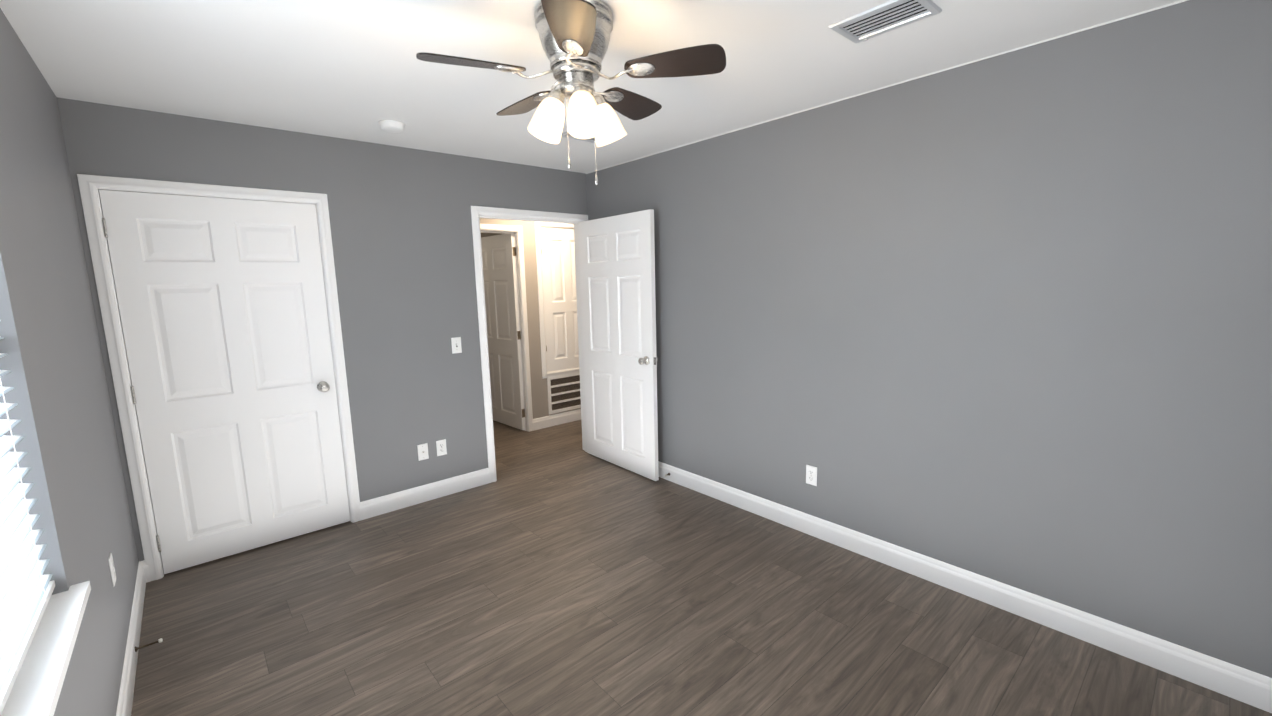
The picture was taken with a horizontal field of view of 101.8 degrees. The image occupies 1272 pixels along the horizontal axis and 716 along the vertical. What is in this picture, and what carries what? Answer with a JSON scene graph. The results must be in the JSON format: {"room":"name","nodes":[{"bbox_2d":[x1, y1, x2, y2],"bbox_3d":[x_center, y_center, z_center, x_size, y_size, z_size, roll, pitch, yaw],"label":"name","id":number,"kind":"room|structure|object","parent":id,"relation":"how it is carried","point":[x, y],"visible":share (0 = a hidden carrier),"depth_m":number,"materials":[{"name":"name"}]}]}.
{"room":"empty bedroom","nodes":[
{"label":"empty bedroom","id":0,"kind":"room"},
{"bbox_2d":[0,8,138,715],"bbox_3d":[-1.298,0.210,0.923,0.150,2.440,4.320,-9,11,-41],"label":"wall","id":1,"kind":"structure","parent":0,"point":[53,362],"depth_m":1.70,"materials":[{"name":"grey paint"}]},
{"bbox_2d":[1,581,90,715],"bbox_3d":[-1.291,0.727,1.086,0.123,0.079,0.955,-9,11,-41],"label":"window sill","id":2,"kind":"structure","parent":1,"relation":"attached to","point":[37,686],"depth_m":1.17,"materials":[{"name":"white wood"}]},
{"bbox_2d":[108,552,115,586],"bbox_3d":[-2.058,0.831,2.034,0.007,0.115,0.070,-9,11,-41],"label":"duplex electrical outlet","id":3,"kind":"object","parent":1,"relation":"attached to","point":[112,568],"visible":1,"depth_m":2.02,"materials":[{"name":"white plastic"}]},
{"bbox_2d":[116,560,150,715],"bbox_3d":[-1.243,1.340,1.197,0.030,0.121,4.200,-9,11,-41],"label":"baseboard","id":4,"kind":"structure","parent":1,"relation":"attached to","point":[125,700],"depth_m":2.15,"materials":[{"name":"white wood"}]},
{"bbox_2d":[135,638,162,651],"bbox_3d":[-2.068,1.217,2.195,0.085,0.022,0.022,-9,11,-41],"label":"door stop","id":5,"kind":"object","parent":4,"relation":"attached to","point":[160,640],"visible":1,"depth_m":2.19,"materials":[{"name":"brown metal"}]},
{"bbox_2d":[57,97,586,560],"bbox_3d":[-1.024,-0.267,4.079,4.770,2.440,0.120,-9,11,-41],"label":"wall","id":6,"kind":"structure","parent":0,"point":[401,233],"depth_m":3.43,"materials":[{"name":"grey paint"}]},
{"bbox_2d":[77,174,359,580],"bbox_3d":[-2.285,0.096,3.000,1.045,2.100,0.138,-9,11,-41],"label":"trim","id":7,"kind":"structure","parent":6,"relation":"attached to","point":[90,186],"depth_m":2.72,"materials":[{"name":"white wood"}]},
{"bbox_2d":[99,190,350,573],"bbox_3d":[-2.265,0.126,2.977,0.923,2.022,0.173,-9,11,-41],"label":"closet door","id":8,"kind":"structure","parent":6,"relation":"in","point":[223,313],"depth_m":2.92,"materials":[{"name":"white wood"}]},
{"bbox_2d":[417,443,428,460],"bbox_3d":[-1.512,0.669,3.677,0.070,0.115,0.015,-9,11,-41],"label":"outlet","id":9,"kind":"object","parent":6,"relation":"attached to","point":[423,452],"visible":1,"depth_m":3.68,"materials":[{"name":"white plastic"}]},
{"bbox_2d":[359,468,490,520],"bbox_3d":[-1.488,0.967,3.738,0.933,0.121,0.014,-9,11,-41],"label":"baseboard","id":10,"kind":"structure","parent":6,"relation":"attached to","point":[377,506],"depth_m":3.70,"materials":[{"name":"white wood"}]},
{"bbox_2d":[436,439,446,455],"bbox_3d":[-1.416,0.654,3.766,0.070,0.115,0.007,-9,11,-41],"label":"duplex electrical outlet","id":11,"kind":"object","parent":6,"relation":"attached to","point":[441,447],"visible":1,"depth_m":3.76,"materials":[{"name":"white plastic"}]},
{"bbox_2d":[451,337,461,353],"bbox_3d":[-1.304,-0.092,3.763,0.070,0.115,0.016,-9,11,-41],"label":"light switch","id":12,"kind":"object","parent":6,"relation":"attached to","point":[456,345],"visible":1,"depth_m":3.76,"materials":[{"name":"white plastic"}]},
{"bbox_2d":[471,206,587,481],"bbox_3d":[-0.820,-0.129,4.280,1.045,2.100,0.159,-9,11,-41],"label":"door frame","id":13,"kind":"structure","parent":6,"relation":"attached to","point":[478,213],"depth_m":3.99,"materials":[{"name":"white wood"}]},
{"bbox_2d":[579,209,658,480],"bbox_3d":[-0.157,-0.102,4.176,0.173,2.022,0.923,-8,11,-39],"label":"entry door","id":14,"kind":"structure","parent":13,"relation":"attached to","point":[617,271],"depth_m":4.10,"materials":[{"name":"white wood"}]},
{"bbox_2d":[480,218,580,418],"bbox_3d":[-1.703,-0.366,4.848,4.770,2.440,0.120,-9,11,-41],"label":"wall","id":15,"kind":"structure","parent":0,"point":[539,391],"depth_m":5.33,"materials":[{"name":"beige paint"}]},
{"bbox_2d":[481,233,524,429],"bbox_3d":[-1.520,-0.284,5.609,0.173,2.022,0.927,-9,12,-43],"label":"hall door","id":16,"kind":"structure","parent":15,"relation":"in","point":[501,305],"depth_m":5.46,"materials":[{"name":"white wood"}]},
{"bbox_2d":[480,224,532,431],"bbox_3d":[-1.539,-0.220,5.000,1.049,2.100,0.138,-9,11,-41],"label":"door frame","id":17,"kind":"structure","parent":15,"relation":"attached to","point":[517,231],"depth_m":5.24,"materials":[{"name":"white wood"}]},
{"bbox_2d":[532,409,580,430],"bbox_3d":[-0.510,0.617,5.938,1.544,0.121,0.015,-9,11,-41],"label":"baseboard","id":18,"kind":"structure","parent":15,"relation":"attached to","point":[555,419],"depth_m":5.61,"materials":[{"name":"white wood"}]},
{"bbox_2d":[534,222,579,378],"bbox_3d":[-0.761,-0.636,5.634,0.751,1.631,0.138,-9,11,-41],"label":"door frame","id":19,"kind":"structure","parent":15,"relation":"attached to","point":[545,373],"depth_m":5.38,"materials":[{"name":"white wood"}]},
{"bbox_2d":[540,227,578,371],"bbox_3d":[-0.731,-0.631,5.597,0.624,1.500,0.057,-9,11,-41],"label":"closet door","id":20,"kind":"structure","parent":15,"relation":"in","point":[559,287],"depth_m":5.53,"materials":[{"name":"white wood"}]},
{"bbox_2d":[547,372,580,413],"bbox_3d":[-0.702,0.368,5.738,0.635,0.410,0.011,-9,11,-41],"label":"air vent","id":21,"kind":"object","parent":15,"relation":"in","point":[563,392],"visible":0.58,"depth_m":5.66,"materials":[{"name":"white metal"}]},
{"bbox_2d":[0,0,1180,172],"bbox_3d":[-0.447,-1.435,3.206,4.770,0.100,6.920,-9,11,-41],"label":"ceiling","id":22,"kind":"structure","parent":0,"point":[357,70],"depth_m":2.09,"materials":[{"name":"white paint"}]},
{"bbox_2d":[378,120,404,132],"bbox_3d":[-1.370,-1.297,2.904,0.135,0.040,0.135,-9,11,-41],"label":"smoke detector","id":23,"kind":"object","parent":22,"relation":"attached to","point":[393,126],"visible":1,"depth_m":2.87,"materials":[{"name":"white plastic"}]},
{"bbox_2d":[534,0,612,98],"bbox_3d":[-0.209,-1.044,1.791,0.268,0.266,0.268,-9,11,-41],"label":"motor","id":24,"kind":"object","parent":22,"relation":"hanging from","point":[587,75],"visible":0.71,"depth_m":1.74,"materials":[{"name":"silver metal"}]},
{"bbox_2d":[416,52,555,78],"bbox_3d":[-0.492,-0.958,1.703,0.433,0.039,0.224,-9,11,-41],"label":"blade","id":25,"kind":"object","parent":24,"relation":"attached to","point":[453,60],"visible":1,"depth_m":1.67,"materials":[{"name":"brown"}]},
{"bbox_2d":[496,81,558,115],"bbox_3d":[-0.392,-1.008,2.022,0.143,0.039,0.450,-9,11,-41],"label":"blade","id":26,"kind":"object","parent":24,"relation":"attached to","point":[528,104],"visible":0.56,"depth_m":2.05,"materials":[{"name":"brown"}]},
{"bbox_2d":[541,0,596,67],"bbox_3d":[-0.189,-0.934,1.494,0.320,0.039,0.381,-9,11,-41],"label":"blade","id":27,"kind":"object","parent":24,"relation":"attached to","point":[572,24],"visible":1,"depth_m":1.43,"materials":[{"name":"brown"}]},
{"bbox_2d":[548,81,605,184],"bbox_3d":[-0.189,-0.776,1.814,0.209,0.337,0.160,-9,11,-41],"label":"pull chains","id":28,"kind":"object","parent":24,"relation":"attached to","point":[560,97],"visible":0.62,"depth_m":1.77,"materials":[{"name":"silver metal"}]},
{"bbox_2d":[527,90,626,146],"bbox_3d":[-0.182,-0.827,1.798,0.343,0.146,0.268,-9,11,-41],"label":"shades","id":29,"kind":"object","parent":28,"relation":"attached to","point":[588,118],"visible":1,"depth_m":1.76,"materials":[{"name":"beige glass"}]},
{"bbox_2d":[595,87,661,119],"bbox_3d":[-0.071,-1.022,2.066,0.441,0.039,0.193,-9,11,-41],"label":"blade","id":30,"kind":"object","parent":24,"relation":"attached to","point":[630,105],"visible":0.83,"depth_m":2.09,"materials":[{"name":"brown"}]},
{"bbox_2d":[597,44,725,79],"bbox_3d":[0.096,-0.977,1.738,0.297,0.039,0.396,-9,11,-41],"label":"blade","id":31,"kind":"object","parent":24,"relation":"attached to","point":[707,59],"visible":1,"depth_m":1.71,"materials":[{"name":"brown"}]},
{"bbox_2d":[829,0,941,42],"bbox_3d":[0.883,-1.246,1.838,0.210,0.099,0.310,-9,11,-41],"label":"ceiling vent","id":32,"kind":"object","parent":22,"relation":"in","point":[883,18],"visible":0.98,"depth_m":1.85,"materials":[{"name":"white metal"}]},
{"bbox_2d":[131,420,1271,715],"bbox_3d":[-0.389,1.077,3.580,4.770,0.100,6.920,-9,11,-41],"label":"floor","id":33,"kind":"structure","parent":0,"point":[555,570],"depth_m":2.33,"materials":[{"name":"brown wood"}]},
{"bbox_2d":[481,0,1271,677],"bbox_3d":[0.259,-0.267,3.880,0.140,2.440,6.770,-9,11,-41],"label":"wall","id":34,"kind":"structure","parent":0,"point":[1004,318],"depth_m":2.22,"materials":[{"name":"grey paint"}]},
{"bbox_2d":[806,465,816,485],"bbox_3d":[1.039,0.696,3.063,0.007,0.115,0.070,-9,11,-41],"label":"duplex electrical outlet","id":35,"kind":"object","parent":34,"relation":"attached to","point":[811,475],"visible":1,"depth_m":3.06,"materials":[{"name":"white plastic"}]},
{"bbox_2d":[586,0,1188,173],"bbox_3d":[0.960,-1.353,2.797,0.004,0.006,4.200,-9,11,-41],"label":"trim","id":36,"kind":"structure","parent":34,"relation":"attached to","point":[1146,11],"depth_m":2.31,"materials":[{"name":"grey paint"}]},
{"bbox_2d":[658,461,1271,712],"bbox_3d":[1.011,0.998,3.144,0.015,0.121,4.200,-9,11,-41],"label":"baseboard","id":37,"kind":"structure","parent":34,"relation":"attached to","point":[1226,679],"depth_m":2.32,"materials":[{"name":"white wood"}]},
{"bbox_3d":[-1.373,0.020,0.923,0.050,1.380,0.895,-9,11,-41],"label":"window","id":38,"kind":"structure","parent":0,"visible":0},
{"bbox_2d":[0,320,54,715],"bbox_3d":[-1.318,-0.003,0.968,0.072,1.349,0.891,-9,11,-41],"label":"window blind","id":39,"kind":"object","parent":38,"relation":"attached to","point":[27,586],"visible":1,"depth_m":1.22,"materials":[{"name":"white plastic"}]}
]}

